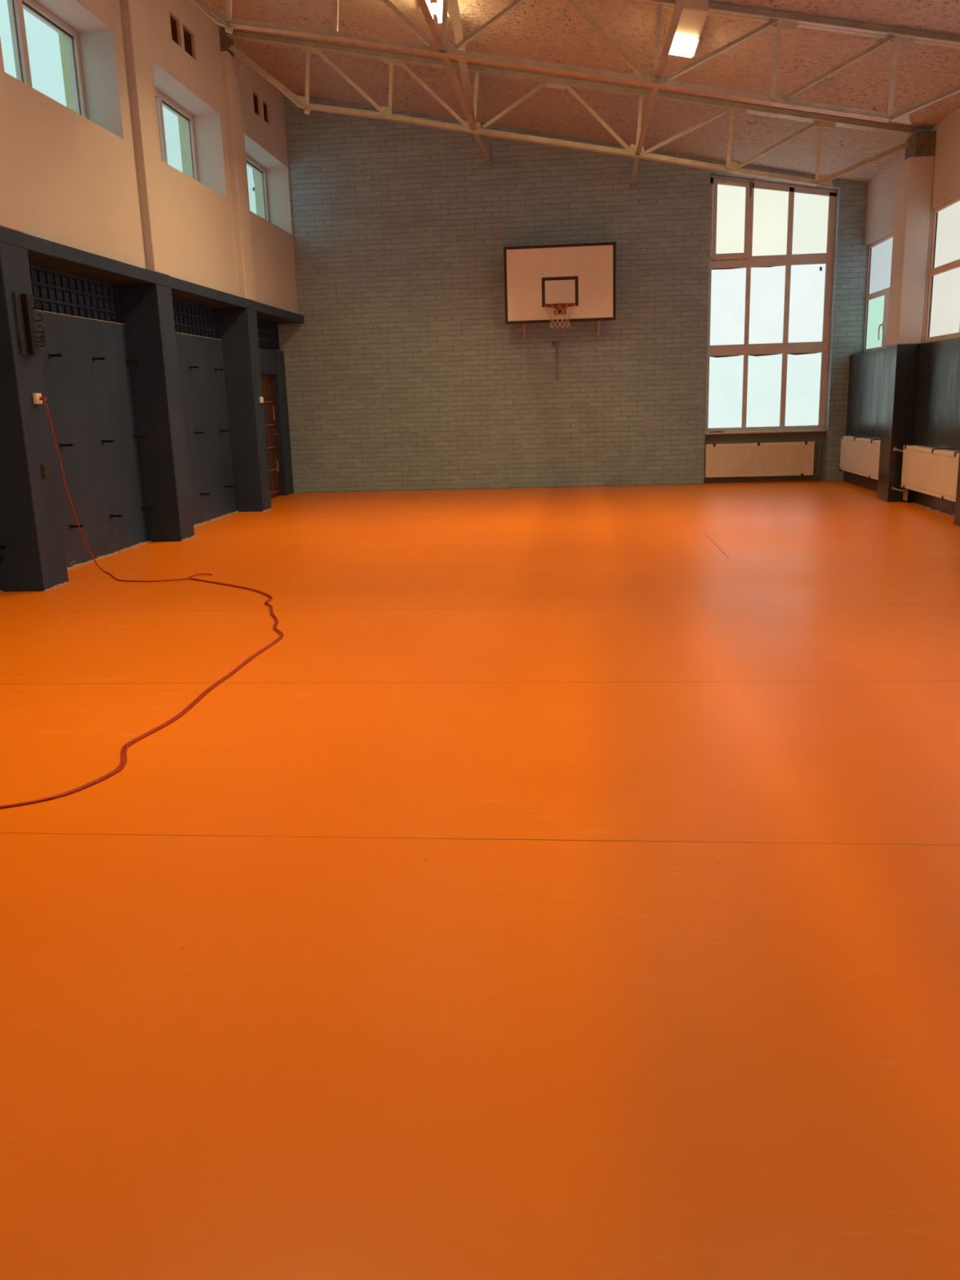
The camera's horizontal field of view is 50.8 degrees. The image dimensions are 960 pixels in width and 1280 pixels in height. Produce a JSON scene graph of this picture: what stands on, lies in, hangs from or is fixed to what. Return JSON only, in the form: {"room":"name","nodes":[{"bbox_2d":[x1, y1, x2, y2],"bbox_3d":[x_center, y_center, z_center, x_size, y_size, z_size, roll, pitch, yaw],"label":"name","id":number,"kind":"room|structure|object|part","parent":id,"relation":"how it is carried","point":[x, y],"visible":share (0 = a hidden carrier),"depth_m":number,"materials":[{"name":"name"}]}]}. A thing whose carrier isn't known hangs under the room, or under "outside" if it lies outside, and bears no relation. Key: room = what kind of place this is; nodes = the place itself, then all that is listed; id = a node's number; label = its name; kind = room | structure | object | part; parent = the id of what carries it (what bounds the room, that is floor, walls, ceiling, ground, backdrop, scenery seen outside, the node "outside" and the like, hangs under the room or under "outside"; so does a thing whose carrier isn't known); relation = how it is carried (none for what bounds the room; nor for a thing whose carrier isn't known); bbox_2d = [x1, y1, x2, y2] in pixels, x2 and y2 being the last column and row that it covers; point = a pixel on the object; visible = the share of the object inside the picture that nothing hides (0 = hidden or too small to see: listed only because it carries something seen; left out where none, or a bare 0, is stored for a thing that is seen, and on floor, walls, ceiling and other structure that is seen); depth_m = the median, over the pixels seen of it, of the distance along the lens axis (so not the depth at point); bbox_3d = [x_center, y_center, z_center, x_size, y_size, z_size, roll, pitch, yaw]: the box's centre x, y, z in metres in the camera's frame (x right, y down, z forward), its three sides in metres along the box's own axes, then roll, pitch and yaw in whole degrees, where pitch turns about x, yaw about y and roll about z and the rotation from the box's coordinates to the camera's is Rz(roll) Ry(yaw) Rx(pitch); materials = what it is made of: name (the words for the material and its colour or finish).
{"room":"school gymnasium","nodes":[
{"label":"school gymnasium","id":0,"kind":"room"},
{"bbox_2d":[0,38,70,591],"bbox_3d":[-3.875,-3.333,7.707,0.614,5.950,0.408,0,13,6],"label":"wall pillar","id":1,"kind":"structure","parent":0,"point":[33,557],"depth_m":7.98,"materials":[{"name":"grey paint"}]},
{"bbox_2d":[12,292,46,355],"bbox_3d":[-3.485,-2.458,7.869,0.150,0.460,0.200,0,13,6],"label":"hook rail","id":2,"kind":"object","parent":1,"relation":"attached to","point":[24,308],"visible":1,"depth_m":7.85,"materials":[{"name":"black metal"}]},
{"bbox_3d":[-3.511,-2.462,7.891,0.050,0.450,0.090,0,13,6],"label":"rail","id":3,"kind":"part","parent":2,"relation":"part of","materials":[{"name":"brown wood"}]},
{"bbox_2d":[32,393,42,404],"bbox_3d":[-3.519,-1.921,8.048,0.040,0.084,0.084,0,13,6],"label":"wall socket","id":4,"kind":"object","parent":1,"relation":"attached to","point":[36,397],"visible":1,"depth_m":8.02,"materials":[{"name":"white plastic"}]},
{"bbox_2d":[40,463,46,479],"bbox_3d":[-3.515,-1.358,8.157,0.018,0.120,0.050,0,13,6],"label":"outlet","id":5,"kind":"object","parent":1,"relation":"attached to","point":[42,466],"visible":1,"depth_m":8.15,"materials":[{"name":"black plastic"}]},
{"bbox_2d":[4,0,297,313],"bbox_3d":[-4.199,-4.177,5.019,0.510,3.308,21.870,0,13,6],"label":"wall","id":6,"kind":"structure","parent":0,"point":[77,180],"depth_m":10.72,"materials":[{"name":"white paint"}]},
{"bbox_2d":[7,0,86,118],"bbox_3d":[-4.026,-5.094,8.757,0.190,0.962,2.125,0,13,6],"label":"window","id":7,"kind":"structure","parent":6,"relation":"in","point":[68,37],"depth_m":9.30,"materials":[{"name":"white plastic"}]},
{"bbox_2d":[169,14,178,44],"bbox_3d":[-3.416,-6.726,11.153,0.055,0.280,0.280,0,13,6],"label":"air vent","id":8,"kind":"object","parent":6,"relation":"in","point":[173,22],"visible":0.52,"depth_m":11.24,"materials":[{"name":"brown paint"}]},
{"bbox_2d":[155,88,198,181],"bbox_3d":[-3.742,-5.796,11.675,0.190,0.962,2.055,0,13,6],"label":"window","id":9,"kind":"structure","parent":6,"relation":"in","point":[185,122],"depth_m":12.53,"materials":[{"name":"white plastic"}]},
{"bbox_2d":[182,26,192,57],"bbox_3d":[-3.377,-6.821,11.548,0.055,0.280,0.345,0,13,6],"label":"air vent","id":10,"kind":"object","parent":6,"relation":"in","point":[187,35],"visible":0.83,"depth_m":11.65,"materials":[{"name":"brown paint"}]},
{"bbox_2d":[253,92,258,115],"bbox_3d":[-3.141,-7.405,13.975,0.055,0.280,0.310,0,13,6],"label":"air vent","id":11,"kind":"object","parent":6,"relation":"in","point":[255,96],"visible":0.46,"depth_m":14.09,"materials":[{"name":"brown metal"}]},
{"bbox_2d":[245,155,269,221],"bbox_3d":[-3.460,-6.493,14.574,0.190,0.962,2.085,0,13,6],"label":"window","id":12,"kind":"structure","parent":6,"relation":"in","point":[260,175],"depth_m":15.51,"materials":[{"name":"white plastic"}]},
{"bbox_2d":[262,102,267,123],"bbox_3d":[-3.099,-7.508,14.403,0.055,0.280,0.295,0,13,6],"label":"air vent","id":13,"kind":"object","parent":6,"relation":"in","point":[264,104],"visible":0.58,"depth_m":14.51,"materials":[{"name":"brown metal"}]},
{"bbox_2d":[115,0,195,542],"bbox_3d":[-3.601,-4.011,10.523,0.614,5.950,0.397,0,13,6],"label":"wall pillar","id":14,"kind":"structure","parent":0,"point":[146,312],"depth_m":10.58,"materials":[{"name":"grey paint"}]},
{"bbox_2d":[215,28,272,511],"bbox_3d":[-3.325,-4.696,13.371,0.611,5.950,0.391,0,13,6],"label":"wall pillar","id":15,"kind":"structure","parent":0,"point":[237,328],"depth_m":13.41,"materials":[{"name":"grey paint"}]},
{"bbox_3d":[-3.175,-7.469,12.690,0.055,0.250,0.351,0,13,6],"label":"bearing plate","id":16,"kind":"part","parent":15,"relation":"part of","materials":[{"name":"metal"}]},
{"bbox_2d":[258,396,263,403],"bbox_3d":[-2.965,-3.259,13.726,0.042,0.084,0.084,0,13,6],"label":"wall switch","id":17,"kind":"object","parent":15,"relation":"attached to","point":[261,398],"visible":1,"depth_m":13.69,"materials":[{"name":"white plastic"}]},
{"bbox_2d":[259,347,293,495],"bbox_3d":[-3.325,-3.222,15.195,0.231,2.240,2.452,0,13,6],"label":"wall","id":18,"kind":"structure","parent":0,"point":[272,362],"depth_m":16.02,"materials":[{"name":"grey paint"}]},
{"bbox_2d":[257,319,279,349],"bbox_3d":[-3.377,-4.528,14.886,0.125,0.384,2.452,0,13,6],"label":"screen","id":19,"kind":"object","parent":18,"relation":"on","point":[268,332],"visible":0.38,"depth_m":15.55,"materials":[{"name":"blue paint"}]},
{"bbox_2d":[261,373,281,497],"bbox_3d":[-3.256,-3.115,15.537,0.119,1.871,0.913,0,13,6],"label":"door","id":20,"kind":"structure","parent":18,"relation":"in","point":[268,387],"depth_m":15.70,"materials":[{"name":"red wood"}]},
{"bbox_3d":[-3.273,-3.787,15.377,0.018,0.292,0.222,0,13,6],"label":"panel","id":21,"kind":"part","parent":20,"relation":"part of","materials":[{"name":"red wood"}]},
{"bbox_3d":[-3.263,-3.454,15.457,0.018,0.292,0.222,0,13,6],"label":"panel","id":22,"kind":"part","parent":20,"relation":"part of","materials":[{"name":"red wood"}]},
{"bbox_3d":[-3.253,-3.121,15.536,0.018,0.292,0.222,0,13,6],"label":"panel","id":23,"kind":"part","parent":20,"relation":"part of","materials":[{"name":"red wood"}]},
{"bbox_3d":[-3.249,-3.845,15.621,0.018,0.292,0.222,0,13,6],"label":"panel","id":24,"kind":"part","parent":20,"relation":"part of","materials":[{"name":"red wood"}]},
{"bbox_3d":[-3.243,-2.788,15.615,0.018,0.292,0.222,0,13,6],"label":"panel","id":25,"kind":"part","parent":20,"relation":"part of","materials":[{"name":"red wood"}]},
{"bbox_3d":[-3.239,-3.513,15.700,0.018,0.292,0.222,0,13,6],"label":"panel","id":26,"kind":"part","parent":20,"relation":"part of","materials":[{"name":"red wood"}]},
{"bbox_3d":[-3.232,-2.455,15.694,0.018,0.292,0.222,0,13,6],"label":"panel","id":27,"kind":"part","parent":20,"relation":"part of","materials":[{"name":"red wood"}]},
{"bbox_3d":[-3.229,-3.179,15.779,0.018,0.292,0.222,0,13,6],"label":"panel","id":28,"kind":"part","parent":20,"relation":"part of","materials":[{"name":"red wood"}]},
{"bbox_3d":[-3.219,-2.846,15.858,0.018,0.292,0.222,0,13,6],"label":"panel","id":29,"kind":"part","parent":20,"relation":"part of","materials":[{"name":"red wood"}]},
{"bbox_3d":[-3.209,-2.514,15.938,0.018,0.292,0.222,0,13,6],"label":"panel","id":30,"kind":"part","parent":20,"relation":"part of","materials":[{"name":"red wood"}]},
{"bbox_3d":[-3.197,-3.200,15.865,0.065,0.200,0.130,0,13,6],"label":"handle","id":31,"kind":"part","parent":20,"relation":"part of","materials":[{"name":"metal"}]},
{"bbox_2d":[0,480,959,1279],"bbox_3d":[0.435,0.085,5.903,10.100,0.120,23.070,0,13,6],"label":"floor","id":32,"kind":"structure","parent":0,"point":[567,886],"depth_m":2.94,"materials":[{"name":"orange paint"}]},
{"bbox_2d":[34,309,153,567],"bbox_3d":[-3.787,-1.882,9.553,0.286,2.270,2.482,0,13,6],"label":"panel","id":33,"kind":"object","parent":32,"relation":"on","point":[85,362],"visible":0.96,"depth_m":9.77,"materials":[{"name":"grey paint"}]},
{"bbox_2d":[29,264,119,323],"bbox_3d":[-3.926,-3.173,9.256,0.125,0.384,2.506,0,13,6],"label":"ventilation grille","id":34,"kind":"object","parent":33,"relation":"on","point":[58,292],"visible":0.71,"depth_m":9.55,"materials":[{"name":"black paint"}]},
{"bbox_2d":[0,511,238,592],"bbox_3d":[-3.715,-0.798,9.844,0.034,0.022,8.327,0,13,6],"label":"baseboard","id":35,"kind":"structure","parent":32,"relation":"on","point":[229,513],"depth_m":10.44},
{"bbox_2d":[0,396,284,808],"bbox_3d":[-2.188,-0.759,6.234,1.819,1.526,5.716,-4,14,-10],"label":"cable","id":36,"kind":"object","parent":32,"relation":"on","point":[121,766],"visible":1,"depth_m":5.25,"materials":[{"name":"red rubber"}]},
{"bbox_2d":[175,332,235,524],"bbox_3d":[-3.511,-2.563,12.384,0.286,2.270,2.525,0,13,6],"label":"panel","id":37,"kind":"object","parent":32,"relation":"on","point":[200,358],"visible":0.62,"depth_m":12.74,"materials":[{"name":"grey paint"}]},
{"bbox_2d":[172,298,217,338],"bbox_3d":[-3.650,-3.854,12.087,0.125,0.384,2.549,0,13,6],"label":"screen","id":38,"kind":"object","parent":37,"relation":"on","point":[188,318],"visible":0.52,"depth_m":12.58,"materials":[{"name":"blue paint"}]},
{"bbox_2d":[813,440,821,480],"bbox_3d":[5.271,-2.803,15.818,0.103,0.630,0.022,-3,13,-7],"label":"pipe","id":39,"kind":"object","parent":32,"relation":"on","point":[820,442],"visible":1,"depth_m":15.82,"materials":[{"name":"grey metal"}]},
{"bbox_2d":[272,93,868,493],"bbox_3d":[1.514,-5.516,15.670,9.800,6.197,0.450,0,13,6],"label":"wall","id":40,"kind":"structure","parent":0,"point":[405,369],"depth_m":15.66,"materials":[{"name":"brick"}]},
{"bbox_2d":[297,483,703,493],"bbox_3d":[0.266,-2.448,16.293,6.550,0.016,0.030,0,13,6],"label":"baseboard","id":41,"kind":"structure","parent":40,"relation":"attached to","point":[687,483],"depth_m":16.29,"materials":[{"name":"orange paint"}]},
{"bbox_2d":[555,340,558,380],"bbox_3d":[1.201,-4.345,15.729,0.038,0.600,0.040,0,13,6],"label":"wall rail","id":42,"kind":"object","parent":40,"relation":"attached to","point":[557,341],"visible":1,"depth_m":15.72,"materials":[{"name":"grey paint"}]},
{"bbox_2d":[503,241,616,337],"bbox_3d":[1.182,-5.187,14.973,1.651,1.278,1.113,0,13,6],"label":"basketball backboard","id":43,"kind":"object","parent":40,"relation":"attached to","point":[558,283],"visible":1,"depth_m":15.00,"materials":[{"name":"paint"}]},
{"bbox_2d":[705,174,836,432],"bbox_3d":[4.406,-5.108,15.455,1.868,3.801,0.112,0,13,6],"label":"window","id":44,"kind":"structure","parent":40,"relation":"in","point":[771,248],"depth_m":15.46,"materials":[{"name":"glass"}]},
{"bbox_3d":[3.841,-3.881,15.820,0.538,1.117,0.008,0,13,6],"label":"pane","id":45,"kind":"part","parent":44,"relation":"part of","materials":[{"name":"clear glass"}]},
{"bbox_3d":[3.803,-5.116,15.527,0.538,1.146,0.008,0,13,6],"label":"pane","id":46,"kind":"part","parent":44,"relation":"part of","materials":[{"name":"clear glass"}]},
{"bbox_3d":[3.772,-6.349,15.233,0.435,1.018,0.008,0,13,6],"label":"pane","id":47,"kind":"part","parent":44,"relation":"part of","materials":[{"name":"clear glass"}]},
{"bbox_3d":[3.768,-6.331,15.197,0.537,1.156,0.022,0,13,6],"label":"hopper sash","id":48,"kind":"part","parent":44,"relation":"part of","materials":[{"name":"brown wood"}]},
{"bbox_3d":[4.424,-3.885,15.763,0.534,1.117,0.008,0,13,6],"label":"pane","id":49,"kind":"part","parent":44,"relation":"part of","materials":[{"name":"clear glass"}]},
{"bbox_3d":[4.386,-5.120,15.469,0.534,1.146,0.008,0,13,6],"label":"pane","id":50,"kind":"part","parent":44,"relation":"part of","materials":[{"name":"clear glass"}]},
{"bbox_3d":[4.358,-6.297,15.189,0.530,1.007,0.008,0,13,6],"label":"pane","id":51,"kind":"part","parent":44,"relation":"part of","materials":[{"name":"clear glass"}]},
{"bbox_3d":[5.013,-3.889,15.704,0.531,1.117,0.008,0,13,6],"label":"pane","id":52,"kind":"part","parent":44,"relation":"part of","materials":[{"name":"clear glass"}]},
{"bbox_3d":[4.975,-5.125,15.411,0.531,1.146,0.008,0,13,6],"label":"pane","id":53,"kind":"part","parent":44,"relation":"part of","materials":[{"name":"clear glass"}]},
{"bbox_3d":[4.945,-6.247,15.144,0.527,0.892,0.008,0,13,6],"label":"pane","id":54,"kind":"part","parent":44,"relation":"part of","materials":[{"name":"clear glass"}]},
{"bbox_2d":[200,0,959,182],"bbox_3d":[0.402,-5.070,4.666,9.850,2.132,23.070,0,13,6],"label":"ceiling","id":55,"kind":"structure","parent":0,"point":[549,31],"depth_m":11.44,"materials":[{"name":"paint"}]},
{"bbox_2d":[417,0,449,23],"bbox_3d":[-0.528,-6.469,10.077,0.290,0.189,1.300,0,13,6],"label":"ceiling lamp","id":56,"kind":"object","parent":55,"relation":"attached to","point":[435,6],"visible":0.6,"depth_m":10.43,"materials":[{"name":"white plastic"}]},
{"bbox_2d":[664,0,708,57],"bbox_3d":[2.003,-5.986,9.884,0.300,0.197,1.260,0,13,6],"label":"ceiling lamp","id":57,"kind":"object","parent":55,"relation":"attached to","point":[692,19],"visible":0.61,"depth_m":9.75,"materials":[{"name":"white plastic"}]},
{"bbox_3d":[2.039,-6.076,10.231,0.295,0.183,0.540,0,13,6],"label":"lamp frame","id":58,"kind":"part","parent":57,"relation":"part of","materials":[{"name":"white"}]},
{"bbox_2d":[668,35,697,57],"bbox_3d":[2.040,-6.018,10.234,0.251,0.097,0.500,0,13,6],"label":"diffuser","id":59,"kind":"object","parent":57,"relation":"attached to","point":[682,45],"depth_m":10.18,"materials":[{"name":"white plastic"}]},
{"bbox_2d":[703,431,826,483],"bbox_3d":[4.483,-2.911,16.080,1.868,0.765,0.310,0,13,6],"label":"wall","id":60,"kind":"structure","parent":0,"point":[815,437],"depth_m":15.90,"materials":[{"name":"grey paint"}]},
{"bbox_2d":[704,440,814,477],"bbox_3d":[4.383,-2.832,15.887,1.667,0.542,0.116,0,13,6],"label":"radiator","id":61,"kind":"object","parent":60,"relation":"attached to","point":[787,458],"visible":1,"depth_m":15.84,"materials":[{"name":"white metal"}]},
{"bbox_2d":[705,429,826,434],"bbox_3d":[4.441,-3.248,15.791,1.841,0.027,0.180,0,13,6],"label":"window sill","id":62,"kind":"structure","parent":60,"relation":"on","point":[805,430],"depth_m":15.71,"materials":[{"name":"wood"}]},
{"bbox_2d":[843,107,959,515],"bbox_3d":[4.966,-2.084,4.630,0.802,4.420,21.870,0,13,6],"label":"wall","id":63,"kind":"structure","parent":0,"point":[936,418],"depth_m":12.04,"materials":[{"name":"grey paint"}]},
{"bbox_2d":[839,435,880,479],"bbox_3d":[5.463,-2.619,14.438,0.131,0.535,2.072,0,13,6],"label":"radiator","id":64,"kind":"object","parent":63,"relation":"attached to","point":[860,455],"visible":0.75,"depth_m":14.33,"materials":[{"name":"white metal"}]},
{"bbox_2d":[862,232,893,352],"bbox_3d":[5.640,-4.762,13.800,0.121,1.550,2.744,0,13,6],"label":"window","id":65,"kind":"structure","parent":63,"relation":"in","point":[880,252],"depth_m":14.59,"materials":[{"name":"glass"}]},
{"bbox_3d":[5.683,-4.412,13.880,0.008,0.710,2.674,0,13,6],"label":"pane","id":66,"kind":"part","parent":65,"relation":"part of","materials":[{"name":"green glass"}]},
{"bbox_3d":[5.663,-4.370,14.299,0.063,0.244,0.114,0,13,6],"label":"handle","id":67,"kind":"part","parent":65,"relation":"part of","materials":[{"name":"metal"}]},
{"bbox_3d":[5.661,-5.149,13.705,0.008,0.665,2.674,0,13,6],"label":"pane","id":68,"kind":"part","parent":65,"relation":"part of","materials":[{"name":"grey glass"}]},
{"bbox_2d":[901,444,959,502],"bbox_3d":[5.170,-1.913,11.506,0.146,0.535,1.942,0,13,6],"label":"radiator","id":69,"kind":"object","parent":63,"relation":"attached to","point":[931,471],"visible":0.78,"depth_m":11.42,"materials":[{"name":"white metal"}]},
{"bbox_2d":[911,502,954,516],"bbox_3d":[5.237,-1.459,11.485,0.038,0.020,2.100,0,13,6],"label":"baseboard","id":70,"kind":"structure","parent":63,"relation":"attached to","point":[921,505],"depth_m":11.74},
{"bbox_2d":[924,195,959,342],"bbox_3d":[5.269,-4.049,10.914,0.060,1.520,2.306,0,13,6],"label":"window","id":71,"kind":"structure","parent":63,"relation":"in","point":[943,317],"depth_m":11.59,"materials":[{"name":"white glass"}]},
{"bbox_3d":[5.281,-3.714,10.994,0.008,0.710,2.236,0,13,6],"label":"pane","id":72,"kind":"part","parent":71,"relation":"part of","materials":[{"name":"clear glass"}]},
{"bbox_3d":[5.259,-4.436,10.822,0.008,0.635,2.236,0,13,6],"label":"pane","id":73,"kind":"part","parent":71,"relation":"part of","materials":[{"name":"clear glass"}]},
{"bbox_2d":[902,488,908,500],"bbox_3d":[5.274,-1.804,12.542,0.021,0.140,0.145,0,13,6],"label":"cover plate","id":74,"kind":"object","parent":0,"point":[904,494],"visible":0.8,"depth_m":12.51,"materials":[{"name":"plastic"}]},
{"bbox_2d":[876,130,936,502],"bbox_3d":[5.212,-3.857,12.400,0.288,4.262,0.469,0,13,6],"label":"wall pillar","id":75,"kind":"structure","parent":0,"point":[914,177],"depth_m":12.19,"materials":[{"name":"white paint"}]},
{"bbox_2d":[226,31,917,187],"bbox_3d":[1.007,-6.540,12.357,8.341,2.238,0.152,0,13,8],"label":"roof truss","id":76,"kind":"object","parent":75,"relation":"on","point":[731,108],"visible":0.98,"depth_m":12.35,"materials":[{"name":"beige metal"}]},
{"bbox_2d":[238,62,305,109],"bbox_3d":[-2.680,-6.977,12.751,0.954,0.598,0.191,4,14,22],"label":"cable conduit","id":77,"kind":"object","parent":76,"relation":"attached to","point":[242,64],"visible":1,"depth_m":12.70,"materials":[{"name":"beige metal"}]},
{"bbox_3d":[-2.227,-6.767,12.731,0.180,0.165,0.008,0,13,6],"label":"gusset plate","id":78,"kind":"part","parent":76,"relation":"part of","materials":[{"name":"beige metal"}]},
{"bbox_3d":[-2.096,-7.356,12.573,0.280,0.161,0.008,0,13,6],"label":"gusset plate","id":79,"kind":"part","parent":76,"relation":"part of","materials":[{"name":"beige metal"}]},
{"bbox_3d":[-1.178,-6.587,12.634,0.150,0.159,0.008,0,13,6],"label":"gusset plate","id":80,"kind":"part","parent":76,"relation":"part of","materials":[{"name":"beige metal"}]},
{"bbox_3d":[-1.052,-7.155,12.482,0.280,0.161,0.008,0,13,6],"label":"gusset plate","id":81,"kind":"part","parent":76,"relation":"part of","materials":[{"name":"beige metal"}]},
{"bbox_2d":[417,0,493,166],"bbox_3d":[-0.505,-5.380,8.239,0.077,0.225,14.360,0,13,6],"label":"brace","id":82,"kind":"object","parent":76,"relation":"attached to","point":[423,4],"visible":1,"depth_m":10.34,"materials":[{"name":"paint"}]},
{"bbox_2d":[448,0,475,122],"bbox_3d":[-0.193,-6.370,11.101,0.090,0.602,2.784,-1,13,4],"label":"rod","id":83,"kind":"object","parent":76,"relation":"attached to","point":[454,6],"visible":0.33,"depth_m":11.13,"materials":[{"name":"paint"}]},
{"bbox_3d":[-0.079,-6.362,12.544,0.200,0.169,0.008,0,13,6],"label":"gusset plate","id":84,"kind":"part","parent":76,"relation":"part of","materials":[{"name":"beige metal"}]},
{"bbox_2d":[480,75,493,161],"bbox_3d":[0.107,-7.070,13.816,0.036,0.432,2.662,-1,13,3],"label":"rod","id":85,"kind":"object","parent":76,"relation":"attached to","point":[482,76],"visible":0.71,"depth_m":13.44,"materials":[{"name":"paint"}]},
{"bbox_3d":[0.913,-6.777,12.312,0.280,0.161,0.008,0,13,6],"label":"gusset plate","id":86,"kind":"part","parent":76,"relation":"part of","materials":[{"name":"beige metal"}]},
{"bbox_3d":[1.923,-5.980,12.370,0.200,0.169,0.008,0,13,6],"label":"gusset plate","id":87,"kind":"part","parent":76,"relation":"part of","materials":[{"name":"beige metal"}]},
{"bbox_2d":[630,0,685,186],"bbox_3d":[1.574,-5.041,8.118,0.158,0.250,14.361,0,13,5],"label":"brace","id":88,"kind":"object","parent":76,"relation":"attached to","point":[679,6],"visible":1,"depth_m":9.40,"materials":[{"name":"paint"}]},
{"bbox_3d":[3.068,-5.742,12.277,0.160,0.161,0.008,0,13,6],"label":"gusset plate","id":89,"kind":"part","parent":76,"relation":"part of","materials":[{"name":"beige metal"}]},
{"bbox_3d":[3.059,-6.364,12.126,0.280,0.161,0.008,0,13,6],"label":"gusset plate","id":90,"kind":"part","parent":76,"relation":"part of","materials":[{"name":"beige metal"}]},
{"bbox_3d":[4.144,-5.534,12.185,0.230,0.175,0.008,0,13,6],"label":"gusset plate","id":91,"kind":"part","parent":76,"relation":"part of","materials":[{"name":"beige metal"}]},
{"bbox_3d":[4.099,-6.164,12.036,0.280,0.161,0.008,0,13,6],"label":"gusset plate","id":92,"kind":"part","parent":76,"relation":"part of","materials":[{"name":"beige metal"}]},
{"bbox_2d":[890,486,905,492],"bbox_3d":[5.199,-1.875,12.571,0.044,0.063,0.194,-12,17,-36],"label":"pipe stub","id":93,"kind":"object","parent":75,"relation":"attached to","point":[892,488],"visible":1,"depth_m":12.58,"materials":[{"name":"metal"}]},
{"bbox_2d":[893,447,902,452],"bbox_3d":[5.184,-2.342,12.460,0.044,0.063,0.194,-12,17,-36],"label":"pipe stub","id":94,"kind":"object","parent":75,"relation":"attached to","point":[895,449],"visible":0.86,"depth_m":12.50,"materials":[{"name":"metal"}]},
{"bbox_3d":[5.179,-5.793,11.898,0.219,0.262,0.385,0,13,6],"label":"bearing plate","id":95,"kind":"part","parent":75,"relation":"part of","materials":[{"name":"metal"}]},
{"bbox_2d":[953,451,959,526],"bbox_3d":[4.950,-3.210,9.713,0.288,4.262,0.471,0,13,6],"label":"wall pillar","id":96,"kind":"structure","parent":0,"point":[957,515],"depth_m":10.32,"materials":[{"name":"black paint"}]},
{"bbox_2d":[194,0,959,124],"bbox_3d":[0.730,-5.855,9.511,8.341,2.238,0.152,0,13,8],"label":"roof truss","id":97,"kind":"object","parent":96,"relation":"on","point":[897,36],"visible":0.98,"depth_m":9.45,"materials":[{"name":"beige metal"}]},
{"bbox_2d":[190,0,226,26],"bbox_3d":[-2.921,-6.321,9.821,0.911,0.731,0.039,0,13,7],"label":"cable conduit","id":98,"kind":"object","parent":97,"relation":"attached to","point":[198,6],"visible":1,"depth_m":9.84,"materials":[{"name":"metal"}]},
{"bbox_3d":[-2.504,-6.082,9.885,0.180,0.165,0.008,0,13,6],"label":"gusset plate","id":99,"kind":"part","parent":97,"relation":"part of","materials":[{"name":"beige metal"}]},
{"bbox_3d":[-1.456,-5.902,9.789,0.150,0.159,0.008,0,13,6],"label":"gusset plate","id":100,"kind":"part","parent":97,"relation":"part of","materials":[{"name":"beige metal"}]},
{"bbox_3d":[-0.356,-5.677,9.699,0.200,0.169,0.008,0,13,6],"label":"gusset plate","id":101,"kind":"part","parent":97,"relation":"part of","materials":[{"name":"beige metal"}]},
{"bbox_3d":[1.646,-5.295,9.524,0.200,0.169,0.008,0,13,6],"label":"gusset plate","id":102,"kind":"part","parent":97,"relation":"part of","materials":[{"name":"beige metal"}]},
{"bbox_3d":[2.791,-5.057,9.431,0.160,0.161,0.008,0,13,6],"label":"gusset plate","id":103,"kind":"part","parent":97,"relation":"part of","materials":[{"name":"beige metal"}]},
{"bbox_3d":[2.782,-5.679,9.280,0.280,0.161,0.008,0,13,6],"label":"gusset plate","id":104,"kind":"part","parent":97,"relation":"part of","materials":[{"name":"beige metal"}]},
{"bbox_3d":[3.866,-4.849,9.339,0.230,0.175,0.008,0,13,6],"label":"gusset plate","id":105,"kind":"part","parent":97,"relation":"part of","materials":[{"name":"beige metal"}]},
{"bbox_3d":[3.822,-5.479,9.190,0.280,0.161,0.008,0,13,6],"label":"gusset plate","id":106,"kind":"part","parent":97,"relation":"part of","materials":[{"name":"beige metal"}]},
{"bbox_3d":[-4.463,-1.218,5.757,0.200,2.772,21.870,0,13,6],"label":"wall","id":107,"kind":"structure","parent":0,"visible":0},
{"bbox_2d":[0,226,304,324],"bbox_3d":[-4.105,-2.512,5.411,0.598,0.118,21.870,0,13,6],"label":"beam","id":108,"kind":"structure","parent":107,"relation":"attached to","point":[42,253],"depth_m":9.79,"materials":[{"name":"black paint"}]}
]}

